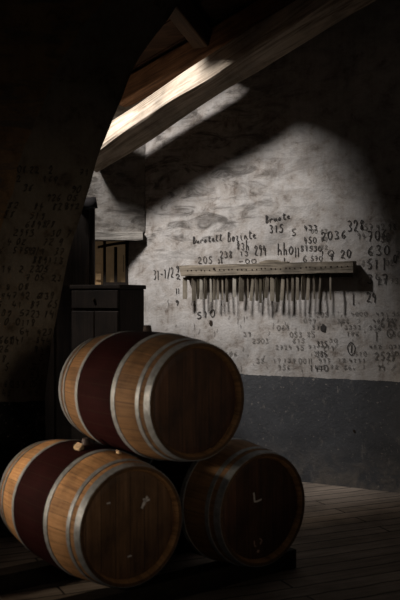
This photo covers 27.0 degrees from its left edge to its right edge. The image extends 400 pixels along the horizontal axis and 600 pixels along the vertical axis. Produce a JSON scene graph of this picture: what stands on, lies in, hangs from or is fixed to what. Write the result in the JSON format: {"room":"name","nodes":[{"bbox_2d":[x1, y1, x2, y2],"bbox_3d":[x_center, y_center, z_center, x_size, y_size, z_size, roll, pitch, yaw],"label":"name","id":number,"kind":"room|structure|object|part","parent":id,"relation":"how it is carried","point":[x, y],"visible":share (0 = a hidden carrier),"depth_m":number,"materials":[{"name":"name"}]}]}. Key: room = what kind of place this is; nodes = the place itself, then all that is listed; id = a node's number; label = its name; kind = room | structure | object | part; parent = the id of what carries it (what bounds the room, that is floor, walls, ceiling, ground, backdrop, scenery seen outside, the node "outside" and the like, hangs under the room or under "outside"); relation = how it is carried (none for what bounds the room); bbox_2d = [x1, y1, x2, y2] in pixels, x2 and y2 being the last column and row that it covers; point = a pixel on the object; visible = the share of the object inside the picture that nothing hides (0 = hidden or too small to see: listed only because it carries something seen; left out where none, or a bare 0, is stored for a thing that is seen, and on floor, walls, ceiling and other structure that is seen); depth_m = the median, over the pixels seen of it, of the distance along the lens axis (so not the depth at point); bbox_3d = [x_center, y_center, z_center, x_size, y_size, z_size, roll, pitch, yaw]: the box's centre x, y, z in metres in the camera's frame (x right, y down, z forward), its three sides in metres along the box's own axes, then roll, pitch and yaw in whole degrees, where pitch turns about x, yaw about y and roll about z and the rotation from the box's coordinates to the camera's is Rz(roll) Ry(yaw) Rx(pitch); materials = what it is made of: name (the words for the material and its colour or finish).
{"room":"wine cellar","nodes":[
{"label":"wine cellar","id":0,"kind":"room"},
{"bbox_2d":[44,209,94,439],"bbox_3d":[-1.756,0.370,7.210,1.689,2.360,0.060,0,0,0],"label":"wall","id":1,"kind":"structure","parent":0,"point":[80,270],"depth_m":7.19,"materials":[{"name":"grey paint"}]},
{"bbox_2d":[84,197,97,209],"bbox_3d":[-0.981,-0.820,7.194,0.208,0.120,0.172,0,0,0],"label":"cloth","id":2,"kind":"object","parent":1,"relation":"on","point":[91,203],"visible":0.51,"depth_m":7.12,"materials":[{"name":"black fabric"}]},
{"bbox_2d":[0,0,180,537],"bbox_3d":[0.083,-1.776,5.617,7.773,6.659,0.666,0,0,0],"label":"wall","id":3,"kind":"structure","parent":0,"point":[66,66],"depth_m":5.43,"materials":[{"name":"paint"}]},
{"bbox_2d":[94,0,376,173],"bbox_3d":[1.260,-2.543,6.529,5.356,2.715,0.327,0,0,29],"label":"roof beam","id":4,"kind":"structure","parent":3,"relation":"attached to","point":[296,23],"depth_m":7.03,"materials":[{"name":"brown wood"}]},
{"bbox_2d":[88,101,144,231],"bbox_3d":[-1.859,-1.250,8.056,2.681,5.600,0.389,0,0,0],"label":"wall","id":5,"kind":"structure","parent":0,"point":[118,190],"depth_m":7.87,"materials":[{"name":"paint"}]},
{"bbox_2d":[95,241,128,284],"bbox_3d":[-0.953,-0.158,8.010,0.595,0.815,0.080,0,0,0],"label":"window","id":6,"kind":"structure","parent":5,"relation":"in","point":[111,257],"depth_m":8.03,"materials":[{"name":"brown wood"}]},
{"bbox_2d":[95,232,142,240],"bbox_3d":[-0.894,-0.602,8.046,0.711,0.080,0.408,0,0,0],"label":"trim","id":7,"kind":"structure","parent":5,"relation":"attached to","point":[99,236],"depth_m":7.84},
{"bbox_2d":[170,0,212,47],"bbox_3d":[-0.463,-2.650,6.466,0.187,0.882,2.063,0,0,29],"label":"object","id":8,"kind":"structure","parent":0,"point":[187,18],"depth_m":7.08,"materials":[{"name":"brown wood"}]},
{"bbox_2d":[130,0,255,74],"bbox_3d":[-0.459,-3.203,5.627,8.700,4.904,4.920,0,0,29],"label":"ceiling","id":9,"kind":"structure","parent":0,"point":[169,37],"depth_m":7.33,"materials":[{"name":"brown wood"}]},
{"bbox_2d":[119,0,291,106],"bbox_3d":[1.349,-2.788,6.705,4.875,1.939,0.181,0,0,29],"label":"roof beam","id":10,"kind":"structure","parent":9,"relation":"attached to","point":[140,84],"depth_m":7.43,"materials":[{"name":"brown wood"}]},
{"bbox_2d":[0,482,399,599],"bbox_3d":[0.500,1.610,4.000,13.000,0.120,13.000,0,0,0],"label":"floor","id":11,"kind":"structure","parent":0,"point":[346,544],"depth_m":4.96,"materials":[{"name":"brown wood"}]},
{"bbox_2d":[0,546,189,593],"bbox_3d":[-0.541,1.500,4.840,1.650,0.099,0.114,0,0,-37],"label":"sleeper","id":12,"kind":"object","parent":11,"relation":"on","point":[37,573],"visible":0.27,"depth_m":4.51,"materials":[{"name":"brown wood"}]},
{"bbox_2d":[0,437,181,587],"bbox_3d":[-0.613,1.097,4.479,0.678,0.712,0.950,0,0,-37],"label":"wine barrel","id":13,"kind":"object","parent":12,"relation":"on","point":[97,514],"visible":0.98,"depth_m":4.16,"materials":[{"name":"brown wood"}]},
{"bbox_2d":[73,442,83,450],"bbox_3d":[-0.635,0.767,4.366,0.034,0.038,0.060,0,0,-37],"label":"bung","id":14,"kind":"object","parent":13,"relation":"on","point":[78,446],"visible":1,"depth_m":4.35,"materials":[{"name":"beige wood"}]},
{"bbox_2d":[58,325,243,461],"bbox_3d":[-0.289,0.494,4.569,0.678,0.712,0.950,0,0,-37],"label":"wine barrel","id":15,"kind":"object","parent":13,"relation":"on","point":[146,393],"visible":1,"depth_m":4.25,"materials":[{"name":"brown wood"}]},
{"bbox_2d":[70,284,145,445],"bbox_3d":[-0.771,0.713,6.960,0.505,1.675,0.410,0,0,29],"label":"tall cabinet","id":16,"kind":"object","parent":11,"relation":"on","point":[98,310],"visible":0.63,"depth_m":6.82,"materials":[{"name":"brown wood"}]},
{"bbox_3d":[-0.962,0.770,6.869,0.232,1.360,0.025,0,0,29],"label":"door","id":17,"kind":"part","parent":16,"relation":"part of","materials":[{"name":"brown wood"}]},
{"bbox_3d":[-0.858,-0.005,6.811,0.470,0.150,0.025,0,0,29],"label":"drawer","id":18,"kind":"part","parent":16,"relation":"part of","materials":[{"name":"brown wood"}]},
{"bbox_3d":[-0.754,0.770,6.753,0.232,1.360,0.025,0,0,29],"label":"door","id":19,"kind":"part","parent":16,"relation":"part of","materials":[{"name":"brown wood"}]},
{"bbox_2d":[55,547,295,599],"bbox_3d":[-0.151,1.496,4.357,1.690,0.107,0.113,0,0,-37],"label":"sleeper","id":20,"kind":"object","parent":11,"relation":"on","point":[182,583],"visible":0.79,"depth_m":4.38,"materials":[{"name":"brown wood"}]},
{"bbox_2d":[131,437,304,566],"bbox_3d":[0.054,1.087,4.767,0.678,0.712,0.950,0,0,-37],"label":"wine barrel","id":21,"kind":"object","parent":20,"relation":"on","point":[243,504],"visible":0.58,"depth_m":4.40,"materials":[{"name":"brown wood"}]},
{"bbox_2d":[128,0,399,492],"bbox_3d":[2.183,-1.250,6.554,6.400,5.600,0.351,0,0,29],"label":"wall","id":22,"kind":"structure","parent":0,"point":[299,160],"depth_m":7.09,"materials":[{"name":"paint"}]},
{"bbox_2d":[179,261,356,279],"bbox_3d":[0.540,-0.251,7.209,1.657,0.131,0.092,0,0,29],"label":"wall rail","id":23,"kind":"object","parent":22,"relation":"attached to","point":[339,268],"visible":1,"depth_m":7.13,"materials":[{"name":"wood"}]},
{"bbox_2d":[183,277,186,298],"bbox_3d":[-0.137,-0.107,7.575,0.042,0.197,0.011,0,0,13],"label":"wooden stick","id":24,"kind":"object","parent":23,"relation":"hanging from","point":[184,278],"visible":1,"depth_m":7.57,"materials":[{"name":"beige wood"}]},
{"bbox_2d":[192,277,195,300],"bbox_3d":[-0.054,-0.099,7.527,0.040,0.215,0.014,0,0,-10],"label":"wooden stick","id":25,"kind":"object","parent":23,"relation":"hanging from","point":[193,278],"visible":1,"depth_m":7.53,"materials":[{"name":"brown wood"}]},
{"bbox_2d":[197,277,198,298],"bbox_3d":[-0.017,-0.108,7.505,0.021,0.197,0.015,1,0,-4],"label":"wooden stick","id":26,"kind":"object","parent":23,"relation":"hanging from","point":[197,277],"visible":1,"depth_m":7.50,"materials":[{"name":"wood"}]},
{"bbox_2d":[200,277,202,299],"bbox_3d":[0.011,-0.105,7.488,0.027,0.202,0.012,0,0,8],"label":"wooden stick","id":27,"kind":"object","parent":23,"relation":"hanging from","point":[201,278],"visible":1,"depth_m":7.48,"materials":[{"name":"beige wood"}]},
{"bbox_2d":[204,277,206,298],"bbox_3d":[0.049,-0.108,7.468,0.028,0.198,0.014,0,0,-16],"label":"wooden stick","id":28,"kind":"object","parent":23,"relation":"hanging from","point":[205,278],"visible":1,"depth_m":7.46,"materials":[{"name":"wood"}]},
{"bbox_2d":[210,277,211,301],"bbox_3d":[0.097,-0.095,7.442,0.018,0.225,0.015,-1,0,15],"label":"wooden stick","id":29,"kind":"object","parent":23,"relation":"hanging from","point":[210,277],"visible":1,"depth_m":7.44,"materials":[{"name":"beige wood"}]},
{"bbox_2d":[213,277,215,299],"bbox_3d":[0.129,-0.103,7.425,0.025,0.207,0.012,0,0,-9],"label":"wooden stick","id":30,"kind":"object","parent":23,"relation":"hanging from","point":[214,278],"visible":1,"depth_m":7.42,"materials":[{"name":"brown wood"}]},
{"bbox_2d":[217,277,218,299],"bbox_3d":[0.159,-0.106,7.408,0.021,0.203,0.013,1,0,-3],"label":"wooden stick","id":31,"kind":"object","parent":23,"relation":"hanging from","point":[217,277],"visible":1,"depth_m":7.41,"materials":[{"name":"brown wood"}]},
{"bbox_2d":[226,277,227,301],"bbox_3d":[0.238,-0.095,7.361,0.022,0.225,0.012,0,0,-14],"label":"wooden stick","id":32,"kind":"object","parent":23,"relation":"hanging from","point":[226,277],"visible":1,"depth_m":7.36,"materials":[{"name":"wood"}]},
{"bbox_2d":[233,276,235,296],"bbox_3d":[0.303,-0.117,7.325,0.031,0.181,0.012,1,0,16],"label":"wooden stick","id":33,"kind":"object","parent":23,"relation":"hanging from","point":[234,277],"visible":1,"depth_m":7.32,"materials":[{"name":"beige wood"}]},
{"bbox_2d":[239,276,243,301],"bbox_3d":[0.362,-0.097,7.293,0.043,0.221,0.015,0,0,-7],"label":"wooden stick","id":34,"kind":"object","parent":23,"relation":"hanging from","point":[241,278],"visible":1,"depth_m":7.29,"materials":[{"name":"brown wood"}]},
{"bbox_2d":[247,276,248,297],"bbox_3d":[0.418,-0.113,7.263,0.016,0.191,0.011,0,0,-1],"label":"wooden stick","id":35,"kind":"object","parent":23,"relation":"hanging from","point":[247,276],"visible":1,"depth_m":7.26,"materials":[{"name":"beige wood"}]},
{"bbox_2d":[249,276,253,300],"bbox_3d":[0.452,-0.100,7.244,0.044,0.218,0.013,0,0,12],"label":"wooden stick","id":36,"kind":"object","parent":23,"relation":"hanging from","point":[252,279],"visible":1,"depth_m":7.24,"materials":[{"name":"brown wood"}]},
{"bbox_2d":[255,276,258,300],"bbox_3d":[0.491,-0.100,7.220,0.028,0.217,0.015,0,0,-12],"label":"wooden stick","id":37,"kind":"object","parent":23,"relation":"hanging from","point":[256,277],"visible":1,"depth_m":7.22,"materials":[{"name":"wood"}]},
{"bbox_2d":[259,276,261,302],"bbox_3d":[0.523,-0.091,7.201,0.022,0.234,0.014,0,0,18],"label":"wooden stick","id":38,"kind":"object","parent":23,"relation":"hanging from","point":[260,277],"visible":1,"depth_m":7.20,"materials":[{"name":"brown wood"}]},
{"bbox_2d":[263,276,264,299],"bbox_3d":[0.550,-0.104,7.186,0.011,0.209,0.012,1,1,-6],"label":"wooden stick","id":39,"kind":"object","parent":23,"relation":"hanging from","point":[263,276],"visible":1,"depth_m":7.18,"materials":[{"name":"wood"}]},
{"bbox_2d":[264,276,268,297],"bbox_3d":[0.574,-0.113,7.173,0.041,0.193,0.023,0,0,1],"label":"wooden stick","id":40,"kind":"object","parent":23,"relation":"hanging from","point":[267,277],"visible":1,"depth_m":7.17,"materials":[{"name":"beige wood"}]},
{"bbox_2d":[270,276,274,300],"bbox_3d":[0.620,-0.100,7.148,0.037,0.217,0.014,0,0,13],"label":"wooden stick","id":41,"kind":"object","parent":23,"relation":"hanging from","point":[272,282],"visible":1,"depth_m":7.15,"materials":[{"name":"brown wood"}]},
{"bbox_2d":[259,260,289,262],"bbox_3d":[0.638,-0.332,7.152,0.262,0.029,0.060,0,0,29],"label":"wood offcut","id":42,"kind":"object","parent":23,"relation":"on","point":[264,261],"visible":0.92,"depth_m":7.13,"materials":[{"name":"beige wood"}]},
{"bbox_2d":[275,276,279,301],"bbox_3d":[0.664,-0.096,7.125,0.035,0.226,0.011,0,0,-11],"label":"wooden stick","id":43,"kind":"object","parent":23,"relation":"hanging from","point":[277,284],"visible":1,"depth_m":7.12,"materials":[{"name":"wood"}]},
{"bbox_2d":[280,275,284,300],"bbox_3d":[0.702,-0.103,7.103,0.036,0.214,0.013,0,0,20],"label":"wooden stick","id":44,"kind":"object","parent":23,"relation":"hanging from","point":[283,276],"visible":1,"depth_m":7.10,"materials":[{"name":"beige wood"}]},
{"bbox_2d":[291,275,293,300],"bbox_3d":[0.783,-0.101,7.054,0.020,0.218,0.011,1,0,2],"label":"wooden stick","id":45,"kind":"object","parent":23,"relation":"hanging from","point":[292,280],"visible":1,"depth_m":7.05,"materials":[{"name":"wood"}]},
{"bbox_2d":[296,275,298,299],"bbox_3d":[0.823,-0.105,7.034,0.025,0.210,0.014,0,0,15],"label":"wooden stick","id":46,"kind":"object","parent":23,"relation":"hanging from","point":[297,276],"visible":1,"depth_m":7.03,"materials":[{"name":"beige wood"}]},
{"bbox_2d":[301,275,304,299],"bbox_3d":[0.869,-0.105,7.009,0.033,0.210,0.015,0,0,-9],"label":"wooden stick","id":47,"kind":"object","parent":23,"relation":"hanging from","point":[303,276],"visible":1,"depth_m":7.01,"materials":[{"name":"wood"}]},
{"bbox_2d":[306,275,309,299],"bbox_3d":[0.906,-0.105,6.989,0.035,0.211,0.012,0,0,21],"label":"wooden stick","id":48,"kind":"object","parent":23,"relation":"hanging from","point":[308,276],"visible":1,"depth_m":6.99,"materials":[{"name":"beige wood"}]},
{"bbox_2d":[313,275,314,298],"bbox_3d":[0.953,-0.109,6.962,0.016,0.202,0.014,-1,0,-3],"label":"wooden stick","id":49,"kind":"object","parent":23,"relation":"hanging from","point":[313,275],"visible":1,"depth_m":6.96,"materials":[{"name":"beige wood"}]},
{"bbox_2d":[318,275,320,298],"bbox_3d":[0.997,-0.110,6.936,0.025,0.203,0.010,0,0,4],"label":"wooden stick","id":50,"kind":"object","parent":23,"relation":"hanging from","point":[320,275],"visible":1,"depth_m":6.93,"materials":[{"name":"beige wood"}]},
{"bbox_2d":[329,275,330,299],"bbox_3d":[1.078,-0.105,6.889,0.015,0.211,0.012,-1,0,17],"label":"wooden stick","id":51,"kind":"object","parent":23,"relation":"hanging from","point":[329,275],"visible":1,"depth_m":6.88,"materials":[{"name":"brown wood"}]}
]}

